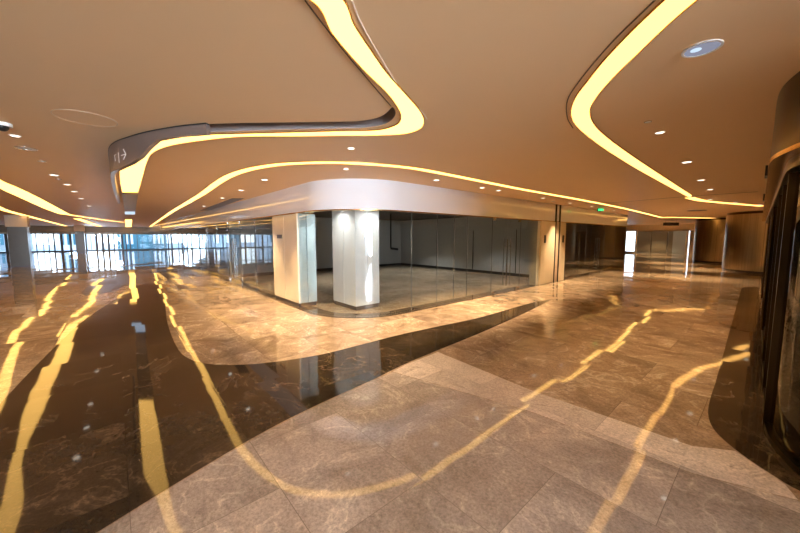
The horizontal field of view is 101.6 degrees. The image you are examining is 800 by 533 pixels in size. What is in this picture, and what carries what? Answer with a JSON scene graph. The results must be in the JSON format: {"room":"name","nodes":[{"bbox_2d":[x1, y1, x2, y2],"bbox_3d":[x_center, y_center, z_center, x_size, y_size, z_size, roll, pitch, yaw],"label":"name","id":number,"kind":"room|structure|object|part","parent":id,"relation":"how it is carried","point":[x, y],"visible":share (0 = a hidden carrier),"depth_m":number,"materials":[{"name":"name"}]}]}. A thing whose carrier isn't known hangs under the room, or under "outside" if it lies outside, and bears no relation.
{"room":"shopping mall corridor","nodes":[
{"label":"shopping mall corridor","id":0,"kind":"room"},
{"bbox_2d":[0,225,147,232],"bbox_3d":[-39.468,-4.299,37.516,16.500,0.707,1.090,-5,7,-41],"label":"wall","id":1,"kind":"structure","parent":0,"point":[3,228],"depth_m":38.90,"materials":[{"name":"brown paint"}]},
{"bbox_2d":[0,230,227,234],"bbox_3d":[-36.151,-4.547,41.311,26.500,0.907,0.250,-5,7,-41],"label":"wall","id":2,"kind":"structure","parent":0,"point":[196,232],"depth_m":44.90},
{"bbox_2d":[4,234,226,251],"bbox_3d":[-36.134,-3.133,41.422,26.500,1.930,0.180,-5,7,-41],"label":"window","id":3,"kind":"structure","parent":2,"relation":"in","point":[5,235],"depth_m":40.24,"materials":[{"name":"clear glass"}]},
{"bbox_2d":[0,247,228,252],"bbox_3d":[-23.350,-3.137,52.674,60.500,0.118,0.250,-5,7,-41],"label":"wall","id":4,"kind":"structure","parent":0,"point":[215,247],"depth_m":40.71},
{"bbox_2d":[209,107,395,131],"bbox_3d":[-1.198,-1.692,3.553,2.445,0.300,0.494,1,5,13],"label":"ceiling","id":5,"kind":"structure","parent":0,"point":[390,114],"depth_m":3.68,"materials":[{"name":"grey paint"}]},
{"bbox_2d":[228,217,400,276],"bbox_3d":[-3.623,-1.166,17.022,9.650,2.708,0.150,-5,7,-41],"label":"wall","id":6,"kind":"structure","parent":0,"point":[263,238],"depth_m":14.87,"materials":[{"name":"grey paint"}]},
{"bbox_2d":[231,263,400,277],"bbox_3d":[-3.570,0.126,17.057,9.620,0.128,0.035,-5,7,-41],"label":"baseboard","id":7,"kind":"structure","parent":6,"relation":"attached to","point":[391,264],"depth_m":14.94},
{"bbox_2d":[188,211,466,229],"bbox_3d":[-10.341,-3.834,30.732,18.180,0.080,48.880,-5,7,-41],"label":"ceiling","id":8,"kind":"structure","parent":0,"point":[383,215],"depth_m":15.81,"materials":[{"name":"black paint"}]},
{"bbox_2d":[390,214,397,249],"bbox_3d":[-0.253,-1.482,14.124,0.358,1.570,0.100,0,5,0],"label":"pipe","id":9,"kind":"object","parent":8,"relation":"hanging from","point":[391,247],"visible":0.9,"depth_m":14.13,"materials":[{"name":"black metal"}]},
{"bbox_3d":[-0.400,-1.526,14.120,0.064,1.480,0.064,0,5,0],"label":"drop rod","id":10,"kind":"part","parent":9,"relation":"part of","materials":[{"name":"black paint"}]},
{"bbox_2d":[147,179,627,231],"bbox_3d":[-14.244,-3.040,23.340,52.414,0.630,16.965,3,6,28],"label":"fascia","id":11,"kind":"structure","parent":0,"point":[329,193],"depth_m":8.51,"materials":[{"name":"white paint"}]},
{"bbox_2d":[148,231,160,253],"bbox_3d":[-28.101,-2.819,37.178,0.012,2.300,13.980,-5,7,-41],"label":"window","id":12,"kind":"structure","parent":11,"relation":"in","point":[154,237],"depth_m":36.02,"materials":[{"name":"clear glass"}]},
{"bbox_2d":[159,230,171,257],"bbox_3d":[-20.863,-2.062,28.930,0.012,2.300,7.980,-5,7,-41],"label":"window","id":13,"kind":"structure","parent":11,"relation":"in","point":[165,244],"depth_m":28.51,"materials":[{"name":"clear glass"}]},
{"bbox_2d":[170,228,181,261],"bbox_3d":[-16.421,-1.598,23.869,0.012,2.300,5.480,-5,7,-41],"label":"window","id":14,"kind":"structure","parent":11,"relation":"in","point":[175,234],"depth_m":23.61,"materials":[{"name":"clear glass"}]},
{"bbox_2d":[180,227,189,264],"bbox_3d":[-13.460,-1.288,20.494,0.012,2.300,3.480,-5,7,-41],"label":"window","id":15,"kind":"structure","parent":11,"relation":"in","point":[184,231],"depth_m":20.62,"materials":[{"name":"clear glass"}]},
{"bbox_2d":[216,225,218,273],"bbox_3d":[-7.966,-0.713,14.233,0.018,2.298,0.008,-5,7,-41],"label":"trim","id":16,"kind":"structure","parent":11,"relation":"attached to","point":[216,225],"depth_m":14.22,"materials":[{"name":"grey metal"}]},
{"bbox_2d":[226,224,228,272],"bbox_3d":[-6.847,-0.596,12.958,0.018,2.298,0.008,-5,7,-41],"label":"trim","id":17,"kind":"structure","parent":11,"relation":"attached to","point":[226,224],"depth_m":12.94,"materials":[{"name":"grey metal"}]},
{"bbox_2d":[226,222,235,280],"bbox_3d":[-6.567,-0.560,12.606,0.879,2.288,0.137,5,7,45],"label":"door","id":18,"kind":"structure","parent":11,"relation":"in","point":[226,222],"depth_m":12.40,"materials":[{"name":"clear glass"}]},
{"bbox_3d":[-6.367,-0.323,12.380,0.069,1.480,0.027,-5,7,-45],"label":"pull handle","id":19,"kind":"part","parent":18,"relation":"part of","materials":[{"name":"metal"}]},
{"bbox_3d":[-6.314,-0.326,12.422,0.027,1.480,0.069,5,7,45],"label":"pull handle","id":20,"kind":"part","parent":18,"relation":"part of","materials":[{"name":"metal"}]},
{"bbox_2d":[232,221,241,284],"bbox_3d":[-5.936,-0.500,11.954,0.899,2.288,0.137,5,7,45],"label":"door","id":21,"kind":"structure","parent":11,"relation":"in","point":[238,221],"depth_m":12.20,"materials":[{"name":"clear glass"}]},
{"bbox_3d":[-6.196,-0.305,12.185,0.069,1.480,0.027,-5,7,-45],"label":"pull handle","id":22,"kind":"part","parent":21,"relation":"part of","materials":[{"name":"metal"}]},
{"bbox_3d":[-6.143,-0.308,12.227,0.069,1.480,0.027,-5,7,-45],"label":"pull handle","id":23,"kind":"part","parent":21,"relation":"part of","materials":[{"name":"metal"}]},
{"bbox_2d":[239,221,242,284],"bbox_3d":[-5.650,-0.470,11.594,0.018,2.298,0.008,-5,7,-41],"label":"trim","id":24,"kind":"structure","parent":11,"relation":"attached to","point":[239,221],"depth_m":11.61,"materials":[{"name":"grey metal"}]},
{"bbox_2d":[254,219,256,284],"bbox_3d":[-4.610,-0.362,10.409,0.018,2.298,0.008,-5,7,-41],"label":"trim","id":25,"kind":"structure","parent":11,"relation":"attached to","point":[254,219],"depth_m":10.40,"materials":[{"name":"grey metal"}]},
{"bbox_2d":[152,209,626,231],"bbox_3d":[-14.243,-2.716,23.368,52.427,0.022,16.980,3,6,28],"label":"trim","id":26,"kind":"structure","parent":11,"relation":"attached to","point":[310,211],"depth_m":8.51,"materials":[{"name":"gold metal"}]},
{"bbox_2d":[411,212,411,309],"bbox_3d":[0.270,-0.107,7.633,0.008,2.298,0.018,-5,7,-41],"label":"trim","id":27,"kind":"structure","parent":11,"relation":"attached to","point":[411,212],"depth_m":7.63,"materials":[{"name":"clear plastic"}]},
{"bbox_2d":[436,214,437,304],"bbox_3d":[0.932,-0.160,8.210,0.008,2.298,0.018,-5,7,-41],"label":"trim","id":28,"kind":"structure","parent":11,"relation":"attached to","point":[437,214],"depth_m":8.18,"materials":[{"name":"grey metal"}]},
{"bbox_2d":[453,215,454,301],"bbox_3d":[1.429,-0.200,8.642,0.008,2.298,0.018,-5,7,-41],"label":"trim","id":29,"kind":"structure","parent":11,"relation":"attached to","point":[454,215],"depth_m":8.67,"materials":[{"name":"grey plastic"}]},
{"bbox_2d":[466,216,467,298],"bbox_3d":[1.851,-0.233,9.009,0.008,2.298,0.018,-5,7,-41],"label":"trim","id":30,"kind":"structure","parent":11,"relation":"attached to","point":[467,216],"depth_m":9.03,"materials":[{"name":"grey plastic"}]},
{"bbox_2d":[490,218,492,293],"bbox_3d":[2.754,-0.305,9.795,0.008,2.298,0.018,-5,7,-41],"label":"trim","id":31,"kind":"structure","parent":11,"relation":"attached to","point":[492,218],"depth_m":9.79,"materials":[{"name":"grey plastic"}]},
{"bbox_2d":[491,218,507,293],"bbox_3d":[3.087,-0.326,10.054,0.137,2.288,0.820,5,7,44],"label":"door","id":32,"kind":"structure","parent":11,"relation":"in","point":[494,219],"depth_m":10.28,"materials":[{"name":"clear glass"}]},
{"bbox_3d":[3.290,-0.134,10.327,0.069,1.480,0.027,5,7,45],"label":"pull handle","id":33,"kind":"part","parent":32,"relation":"part of","materials":[{"name":"metal"}]},
{"bbox_3d":[3.333,-0.129,10.274,0.069,1.480,0.027,5,7,45],"label":"pull handle","id":34,"kind":"part","parent":32,"relation":"part of","materials":[{"name":"metal"}]},
{"bbox_2d":[506,219,520,288],"bbox_3d":[3.680,-0.379,10.630,0.137,2.288,0.799,5,7,44],"label":"door","id":35,"kind":"structure","parent":11,"relation":"in","point":[517,287],"depth_m":10.44,"materials":[{"name":"clear glass"}]},
{"bbox_3d":[3.456,-0.147,10.471,0.027,1.480,0.069,-5,7,-45],"label":"pull handle","id":36,"kind":"part","parent":35,"relation":"part of","materials":[{"name":"metal"}]},
{"bbox_3d":[3.499,-0.142,10.418,0.069,1.480,0.027,5,7,45],"label":"pull handle","id":37,"kind":"part","parent":35,"relation":"part of","materials":[{"name":"metal"}]},
{"bbox_2d":[519,229,520,276],"bbox_3d":[4.004,-0.405,10.883,0.008,2.298,0.018,-5,7,-41],"label":"trim","id":38,"kind":"structure","parent":11,"relation":"attached to","point":[520,229],"depth_m":10.88,"materials":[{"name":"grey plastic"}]},
{"bbox_2d":[553,204,557,281],"bbox_3d":[5.897,-0.872,12.457,0.030,2.956,0.105,-5,7,-41],"label":"trim","id":39,"kind":"structure","parent":11,"relation":"attached to","point":[556,204],"depth_m":12.39,"materials":[{"name":"brown metal"}]},
{"bbox_2d":[557,205,560,280],"bbox_3d":[6.153,-0.893,12.680,0.030,2.956,0.105,-5,7,-41],"label":"trim","id":40,"kind":"structure","parent":11,"relation":"attached to","point":[560,205],"depth_m":12.62,"materials":[{"name":"black metal"}]},
{"bbox_2d":[588,225,597,273],"bbox_3d":[9.111,-0.807,15.296,0.137,2.288,0.880,5,7,45],"label":"door","id":41,"kind":"structure","parent":11,"relation":"in","point":[592,225],"depth_m":15.54,"materials":[{"name":"clear glass"}]},
{"bbox_2d":[595,225,604,271],"bbox_3d":[9.749,-0.864,15.912,0.137,2.288,0.860,5,7,45],"label":"door","id":42,"kind":"structure","parent":11,"relation":"in","point":[603,225],"depth_m":15.71,"materials":[{"name":"clear glass"}]},
{"bbox_2d":[587,192,746,203],"bbox_3d":[8.362,-2.179,10.515,0.393,0.005,4.308,-5,7,-41],"label":"trim","id":43,"kind":"structure","parent":11,"relation":"attached to","point":[744,192],"depth_m":10.13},
{"bbox_2d":[149,250,625,317],"bbox_3d":[-14.219,-0.410,23.609,52.529,0.002,17.138,3,6,28],"label":"trim","id":44,"kind":"structure","parent":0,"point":[313,310],"depth_m":9.10,"materials":[{"name":"brown stone"}]},
{"bbox_2d":[0,0,799,226],"bbox_3d":[-1.784,-3.769,27.832,88.655,0.001,89.130,0,5,0],"label":"ceiling","id":45,"kind":"structure","parent":0,"point":[492,81],"depth_m":2.83,"materials":[{"name":"beige paint"}]},
{"bbox_2d":[0,121,12,131],"bbox_3d":[-4.258,-1.492,3.491,0.150,0.085,0.150,0,5,0],"label":"dome camera","id":46,"kind":"object","parent":45,"relation":"attached to","point":[4,126],"visible":1,"depth_m":3.48,"materials":[{"name":"white plastic"}]},
{"bbox_2d":[14,146,37,150],"bbox_3d":[-5.130,-1.620,4.472,0.220,0.010,0.220,0,5,0],"label":"ceiling fitting","id":47,"kind":"object","parent":45,"relation":"attached to","point":[17,147],"visible":1,"depth_m":4.48,"materials":[{"name":"metal"}]},
{"bbox_2d":[0,206,65,225],"bbox_3d":[-23.470,-3.150,21.122,0.911,0.015,44.117,-5,7,-43],"label":"light strip","id":48,"kind":"object","parent":45,"relation":"attached to","point":[1,208],"visible":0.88,"depth_m":17.82,"materials":[{"name":"yellow plastic"}]},
{"bbox_2d":[0,179,69,214],"bbox_3d":[-11.711,-2.170,10.449,0.607,0.015,19.541,-5,7,-42],"label":"light strip","id":49,"kind":"object","parent":45,"relation":"attached to","point":[5,186],"visible":0.94,"depth_m":10.05,"materials":[{"name":"yellow plastic"}]},
{"bbox_2d":[51,109,117,126],"bbox_3d":[-3.231,-1.521,3.355,0.498,0.002,0.498,0,5,0],"label":"access panel","id":50,"kind":"object","parent":45,"relation":"attached to","point":[81,117],"visible":1,"depth_m":3.35,"materials":[{"name":"beige paint"}]},
{"bbox_2d":[76,219,101,226],"bbox_3d":[-28.921,-4.019,30.584,0.417,0.012,22.648,-4,7,-39],"label":"light strip","id":51,"kind":"object","parent":45,"relation":"attached to","point":[82,220],"visible":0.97,"depth_m":27.05,"materials":[{"name":"yellow plastic"}]},
{"bbox_2d":[64,214,119,221],"bbox_3d":[-20.880,-3.300,22.760,0.408,0.015,11.247,-3,6,-28],"label":"light strip","id":52,"kind":"object","parent":45,"relation":"attached to","point":[64,214],"visible":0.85,"depth_m":20.62,"materials":[{"name":"yellow plastic"}]},
{"bbox_2d":[125,220,131,226],"bbox_3d":[-26.639,-4.154,32.056,0.559,0.012,23.399,-4,7,-40],"label":"light strip","id":53,"kind":"object","parent":45,"relation":"attached to","point":[128,223],"visible":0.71,"depth_m":30.06,"materials":[{"name":"yellow plastic"}]},
{"bbox_2d":[108,123,209,203],"bbox_3d":[-5.584,-1.641,6.545,9.302,0.352,0.697,5,7,45],"label":"sign board","id":54,"kind":"object","parent":45,"relation":"hanging from","point":[123,153],"visible":1,"depth_m":3.86,"materials":[{"name":"black paint"}]},
{"bbox_2d":[200,198,243,210],"bbox_3d":[-7.108,-2.383,12.805,0.378,0.014,6.496,-4,7,-39],"label":"ceiling vent","id":55,"kind":"object","parent":45,"relation":"in","point":[232,200],"visible":0.9,"depth_m":12.06,"materials":[{"name":"metal"}]},
{"bbox_2d":[119,0,423,213],"bbox_3d":[-6.517,-2.074,9.607,3.646,0.054,21.680,-4,7,-37],"label":"light strip","id":56,"kind":"object","parent":45,"relation":"attached to","point":[337,15],"visible":0.84,"depth_m":3.11,"materials":[{"name":"yellow plastic"}]},
{"bbox_2d":[304,0,390,105],"bbox_3d":[-0.292,-1.431,2.356,0.022,0.005,1.424,2,5,16],"label":"trim","id":57,"kind":"structure","parent":45,"relation":"attached to","point":[304,0],"depth_m":2.09,"materials":[{"name":"brown metal"}]},
{"bbox_2d":[351,0,426,118],"bbox_3d":[-0.012,-1.447,2.530,0.069,0.005,1.782,2,5,17],"label":"trim","id":58,"kind":"structure","parent":45,"relation":"attached to","point":[351,0],"depth_m":2.02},
{"bbox_2d":[149,161,663,226],"bbox_3d":[-12.235,-3.201,21.686,54.016,0.015,21.849,2,6,24],"label":"light strip","id":59,"kind":"object","parent":45,"relation":"attached to","point":[228,176],"visible":1,"depth_m":6.55,"materials":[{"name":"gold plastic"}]},
{"bbox_2d":[566,0,655,127],"bbox_3d":[1.527,-1.462,2.692,0.211,0.005,2.081,2,5,17],"label":"trim","id":60,"kind":"structure","parent":45,"relation":"attached to","point":[652,2],"depth_m":2.10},
{"bbox_2d":[570,0,697,197],"bbox_3d":[4.611,-1.732,5.678,1.839,0.015,12.496,4,6,36],"label":"light strip","id":61,"kind":"object","parent":45,"relation":"attached to","point":[665,12],"visible":0.98,"depth_m":2.40,"materials":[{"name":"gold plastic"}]},
{"bbox_2d":[663,221,678,225],"bbox_3d":[19.800,-3.194,23.808,1.100,0.410,0.080,0,5,0],"label":"hanging sign","id":62,"kind":"object","parent":45,"relation":"hanging from","point":[665,223],"visible":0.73,"depth_m":23.78,"materials":[{"name":"metal"}]},
{"bbox_2d":[661,217,696,217],"bbox_3d":[19.107,-3.145,21.058,5.296,0.012,0.498,-1,5,-15],"label":"light strip","id":63,"kind":"object","parent":45,"relation":"attached to","point":[661,217],"visible":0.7,"depth_m":20.62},
{"bbox_2d":[681,39,723,57],"bbox_3d":[1.951,-1.406,2.106,0.204,0.007,0.204,0,5,0],"label":"recessed light","id":64,"kind":"object","parent":45,"relation":"in","point":[702,48],"visible":1,"depth_m":2.10,"materials":[{"name":"white plastic"}]},
{"bbox_3d":[1.921,-1.406,2.116,0.056,0.005,0.056,0,5,0],"label":"bulb","id":65,"kind":"part","parent":64,"relation":"part of","materials":[{"name":"white glass"}]},
{"bbox_2d":[685,197,763,206],"bbox_3d":[11.680,-2.279,11.632,6.157,0.015,0.474,-3,6,-27],"label":"light strip","id":66,"kind":"object","parent":45,"relation":"attached to","point":[690,198],"visible":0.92,"depth_m":11.54,"materials":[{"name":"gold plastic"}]},
{"bbox_2d":[0,248,799,532],"bbox_3d":[-1.784,-0.723,28.112,75.977,0.202,72.040,4,7,37],"label":"floor","id":67,"kind":"structure","parent":0,"point":[394,452],"depth_m":3.43,"materials":[{"name":"brown stone"}]},
{"bbox_2d":[4,215,32,267],"bbox_3d":[-22.029,-1.460,18.880,0.840,2.955,0.840,-5,7,-41],"label":"pillar","id":68,"kind":"structure","parent":67,"relation":"on","point":[18,233],"depth_m":18.62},
{"bbox_2d":[73,225,85,252],"bbox_3d":[-34.135,-2.921,34.794,0.784,2.955,0.784,-5,7,-41],"label":"pillar","id":69,"kind":"structure","parent":67,"relation":"on","point":[79,230],"depth_m":34.53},
{"bbox_2d":[272,213,316,306],"bbox_3d":[-2.843,-0.201,8.721,0.490,2.304,1.620,-5,7,-41],"label":"pillar","id":70,"kind":"structure","parent":67,"relation":"on","point":[294,254],"depth_m":8.21,"materials":[{"name":"beige stone"}]},
{"bbox_3d":[-3.280,-0.265,8.875,0.040,2.205,0.804,-5,7,-41],"label":"panel","id":71,"kind":"part","parent":70,"relation":"part of","materials":[{"name":"beige stone"}]},
{"bbox_3d":[-2.744,-0.208,8.263,0.040,2.205,0.804,-5,7,-41],"label":"panel","id":72,"kind":"part","parent":70,"relation":"part of","materials":[{"name":"beige stone"}]},
{"bbox_3d":[-2.402,-0.189,8.055,0.198,2.205,0.040,-5,7,-41],"label":"panel","id":73,"kind":"part","parent":70,"relation":"part of","materials":[{"name":"blue glass"}]},
{"bbox_3d":[-2.228,-0.203,8.206,0.239,2.205,0.040,-5,7,-41],"label":"panel","id":74,"kind":"part","parent":70,"relation":"part of","materials":[{"name":"blue glass"}]},
{"bbox_2d":[332,211,378,310],"bbox_3d":[-1.122,-0.362,8.207,0.700,2.718,1.050,-5,7,-41],"label":"pillar","id":75,"kind":"structure","parent":67,"relation":"on","point":[355,234],"depth_m":7.87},
{"bbox_3d":[-1.545,-0.410,8.185,0.040,2.620,0.519,-5,7,-41],"label":"panel","id":76,"kind":"part","parent":75,"relation":"part of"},
{"bbox_3d":[-1.196,-0.373,7.787,0.040,2.620,0.519,-5,7,-41],"label":"panel","id":77,"kind":"part","parent":75,"relation":"part of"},
{"bbox_3d":[-0.908,-0.367,7.721,0.303,2.620,0.040,-5,7,-41],"label":"panel","id":78,"kind":"part","parent":75,"relation":"part of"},
{"bbox_3d":[-0.656,-0.387,7.940,0.344,2.620,0.040,-5,7,-41],"label":"panel","id":79,"kind":"part","parent":75,"relation":"part of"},
{"bbox_2d":[692,218,725,263],"bbox_3d":[22.200,-1.750,22.032,3.500,2.955,3.500,0,5,0],"label":"wall","id":80,"kind":"structure","parent":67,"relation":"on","point":[709,233],"depth_m":21.62,"materials":[{"name":"brown wood"}]},
{"bbox_2d":[722,210,767,273],"bbox_3d":[18.600,-1.192,15.958,3.900,2.955,3.900,0,5,0],"label":"wall","id":81,"kind":"structure","parent":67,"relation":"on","point":[745,232],"depth_m":15.76,"materials":[{"name":"brown wood"}]},
{"bbox_2d":[761,277,799,475],"bbox_3d":[8.231,1.090,6.987,2.779,0.048,19.334,4,7,38],"label":"trim","id":82,"kind":"structure","parent":67,"relation":"on","point":[777,447],"depth_m":2.70,"materials":[{"name":"brown metal"}]},
{"bbox_2d":[401,217,530,273],"bbox_3d":[-9.882,-2.506,31.624,0.180,2.708,49.130,-5,7,-41],"label":"wall","id":83,"kind":"structure","parent":0,"point":[424,243],"depth_m":16.31,"materials":[{"name":"grey paint"}]},
{"bbox_2d":[401,263,528,276],"bbox_3d":[3.131,0.155,16.742,0.035,0.128,9.300,-5,7,-41],"label":"baseboard","id":84,"kind":"structure","parent":83,"relation":"attached to","point":[407,264],"depth_m":16.32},
{"bbox_2d":[400,217,530,231],"bbox_3d":[-9.988,-3.514,31.459,0.066,0.650,49.099,-5,7,-41],"label":"trim","id":85,"kind":"structure","parent":83,"relation":"attached to","point":[474,223],"depth_m":16.35,"materials":[{"name":"grey paint"}]},
{"bbox_2d":[515,230,516,272],"bbox_3d":[5.121,-0.663,14.393,0.023,1.910,0.030,-5,7,-41],"label":"trim","id":86,"kind":"structure","parent":83,"relation":"attached to","point":[516,230],"depth_m":14.39,"materials":[{"name":"black metal"}]},
{"bbox_2d":[529,221,539,284],"bbox_3d":[4.871,-0.487,11.803,0.180,2.308,0.250,-5,7,-41],"label":"wall","id":87,"kind":"structure","parent":0,"point":[535,225],"depth_m":11.73,"materials":[{"name":"grey paint"}]},
{"bbox_2d":[538,221,555,284],"bbox_3d":[5.380,-0.524,12.206,1.100,2.308,0.310,-5,7,-41],"label":"wall panel","id":88,"kind":"object","parent":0,"point":[546,250],"visible":0.76,"depth_m":12.03,"materials":[{"name":"beige stone"}]},
{"bbox_2d":[554,222,558,281],"bbox_3d":[5.938,-0.569,12.698,0.300,2.308,0.300,-5,7,-41],"label":"wall panel","id":89,"kind":"object","parent":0,"point":[557,230],"visible":0.25,"depth_m":12.61,"materials":[{"name":"beige stone"}]},
{"bbox_2d":[558,222,565,280],"bbox_3d":[6.303,-0.597,13.009,0.570,2.308,0.310,-5,7,-41],"label":"wall panel","id":90,"kind":"object","parent":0,"point":[563,224],"visible":0.43,"depth_m":12.90,"materials":[{"name":"beige wood"}]},
{"bbox_2d":[564,223,626,266],"bbox_3d":[9.675,-1.759,22.136,0.150,2.954,9.600,-5,7,-41],"label":"wall","id":91,"kind":"structure","parent":0,"point":[573,249],"depth_m":19.67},
{"bbox_2d":[634,231,637,252],"bbox_3d":[24.925,-2.571,34.410,0.200,2.328,0.150,-5,7,-41],"label":"wall","id":92,"kind":"structure","parent":0,"point":[636,235],"depth_m":34.34,"materials":[{"name":"white paint"}]},
{"bbox_2d":[637,231,672,252],"bbox_3d":[27.888,-2.804,34.875,0.100,2.708,4.320,-5,7,-41],"label":"wall","id":93,"kind":"structure","parent":0,"point":[659,238],"depth_m":35.21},
{"bbox_2d":[627,224,694,254],"bbox_3d":[26.915,-2.675,32.113,0.200,2.956,26.000,-5,7,-41],"label":"wall","id":94,"kind":"structure","parent":0,"point":[682,227],"depth_m":31.74,"materials":[{"name":"beige stone"}]},
{"bbox_2d":[672,231,685,253],"bbox_3d":[28.821,-2.681,33.585,0.100,2.698,1.100,-5,7,-41],"label":"wall panel","id":95,"kind":"object","parent":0,"point":[679,237],"visible":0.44,"depth_m":33.59,"materials":[{"name":"paint"}]},
{"bbox_2d":[761,195,781,363],"bbox_3d":[5.045,0.158,4.374,0.050,2.383,0.100,-5,7,-42],"label":"trim","id":96,"kind":"structure","parent":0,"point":[780,196],"depth_m":4.38,"materials":[{"name":"brown metal"}]},
{"bbox_2d":[765,206,777,323],"bbox_3d":[6.007,0.096,5.247,2.600,2.250,0.012,-5,7,-42],"label":"window","id":97,"kind":"structure","parent":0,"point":[777,206],"depth_m":5.99,"materials":[{"name":"clear glass"}]},
{"bbox_2d":[760,216,771,322],"bbox_3d":[6.462,0.068,5.713,0.080,1.880,0.039,5,7,45],"label":"bar","id":98,"kind":"object","parent":97,"relation":"attached to","point":[771,216],"visible":0.14,"depth_m":5.73,"materials":[{"name":"brown metal"}]},
{"bbox_2d":[760,215,774,329],"bbox_3d":[5.981,0.108,5.278,0.080,1.880,0.039,5,7,45],"label":"bar","id":99,"kind":"object","parent":97,"relation":"attached to","point":[773,216],"visible":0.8,"depth_m":5.28,"materials":[{"name":"brown metal"}]},
{"bbox_2d":[770,71,799,158],"bbox_3d":[8.131,-1.564,6.773,2.843,0.537,19.447,4,7,38],"label":"wall","id":100,"kind":"structure","parent":0,"point":[786,133],"depth_m":2.51,"materials":[{"name":"brown wood"}]},
{"bbox_2d":[762,222,768,282],"bbox_3d":[12.666,-0.457,11.276,7.000,2.250,0.012,-5,7,-42],"label":"window","id":101,"kind":"structure","parent":100,"relation":"in","point":[768,222],"depth_m":12.68,"materials":[{"name":"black glass"}]},
{"bbox_2d":[761,216,770,297],"bbox_3d":[10.077,-0.260,8.930,0.050,2.383,0.100,-5,7,-42],"label":"trim","id":102,"kind":"structure","parent":100,"relation":"attached to","point":[769,216],"depth_m":8.94,"materials":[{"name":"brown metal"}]},
{"bbox_2d":[765,165,767,177],"bbox_3d":[5.184,-1.337,4.606,0.320,0.140,0.035,-5,7,-42],"label":"sign","id":103,"kind":"object","parent":100,"relation":"attached to","point":[766,167],"depth_m":4.50,"materials":[{"name":"black paint"}]},
{"bbox_2d":[764,207,776,325],"bbox_3d":[6.969,-0.002,6.116,0.050,2.383,0.100,-5,7,-42],"label":"trim","id":104,"kind":"structure","parent":100,"relation":"attached to","point":[774,208],"depth_m":6.09,"materials":[{"name":"brown metal"}]},
{"bbox_2d":[762,185,786,390],"bbox_3d":[4.157,0.231,3.570,0.050,2.383,0.100,-5,7,-42],"label":"trim","id":105,"kind":"structure","parent":100,"relation":"attached to","point":[784,193],"depth_m":3.58,"materials":[{"name":"brown metal"}]},
{"bbox_2d":[762,172,796,425],"bbox_3d":[3.419,0.293,2.902,0.050,2.383,0.100,-5,7,-43],"label":"trim","id":106,"kind":"structure","parent":100,"relation":"attached to","point":[792,177],"depth_m":2.90,"materials":[{"name":"brown metal"}]},
{"bbox_2d":[762,143,799,222],"bbox_3d":[8.132,-1.279,6.795,2.869,0.035,19.458,4,7,38],"label":"trim","id":107,"kind":"structure","parent":100,"relation":"attached to","point":[777,163],"depth_m":3.19,"materials":[{"name":"gold metal"}]},
{"bbox_2d":[770,170,799,446],"bbox_3d":[3.255,0.327,2.724,0.030,2.250,0.489,4,7,40],"label":"window","id":108,"kind":"structure","parent":100,"relation":"in","point":[791,298],"depth_m":2.68,"materials":[{"name":"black glass"}]},
{"bbox_2d":[783,299,799,464],"bbox_3d":[2.976,0.374,2.222,0.054,2.250,0.678,2,6,18],"label":"window","id":109,"kind":"structure","parent":100,"relation":"in","point":[791,442],"depth_m":2.52,"materials":[{"name":"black glass"}]},
{"label":"outside","id":110,"kind":"structure","parent":0,"visible":0},
{"bbox_2d":[0,243,228,251],"bbox_3d":[-64.821,-4.625,72.839,107.053,0.200,110.754,0,5,0],"label":"ground","id":111,"kind":"structure","parent":110,"point":[39,247],"depth_m":64.41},
{"bbox_2d":[0,234,33,250],"bbox_3d":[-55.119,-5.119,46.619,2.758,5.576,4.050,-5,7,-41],"label":"building","id":112,"kind":"structure","parent":111,"relation":"on","point":[2,240],"depth_m":44.73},
{"bbox_2d":[57,234,95,250],"bbox_3d":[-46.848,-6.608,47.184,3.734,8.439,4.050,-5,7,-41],"label":"building","id":113,"kind":"structure","parent":111,"relation":"on","point":[66,244],"depth_m":45.70,"materials":[{"name":"white"}]},
{"bbox_2d":[117,234,148,248],"bbox_3d":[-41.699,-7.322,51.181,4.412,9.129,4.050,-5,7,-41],"label":"building","id":114,"kind":"structure","parent":111,"relation":"on","point":[134,237],"depth_m":49.87,"materials":[{"name":"glass"}]},
{"bbox_2d":[207,235,225,247],"bbox_3d":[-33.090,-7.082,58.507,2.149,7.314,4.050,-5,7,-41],"label":"building","id":115,"kind":"structure","parent":111,"relation":"on","point":[217,237],"depth_m":57.36,"materials":[{"name":"white"}]}
]}

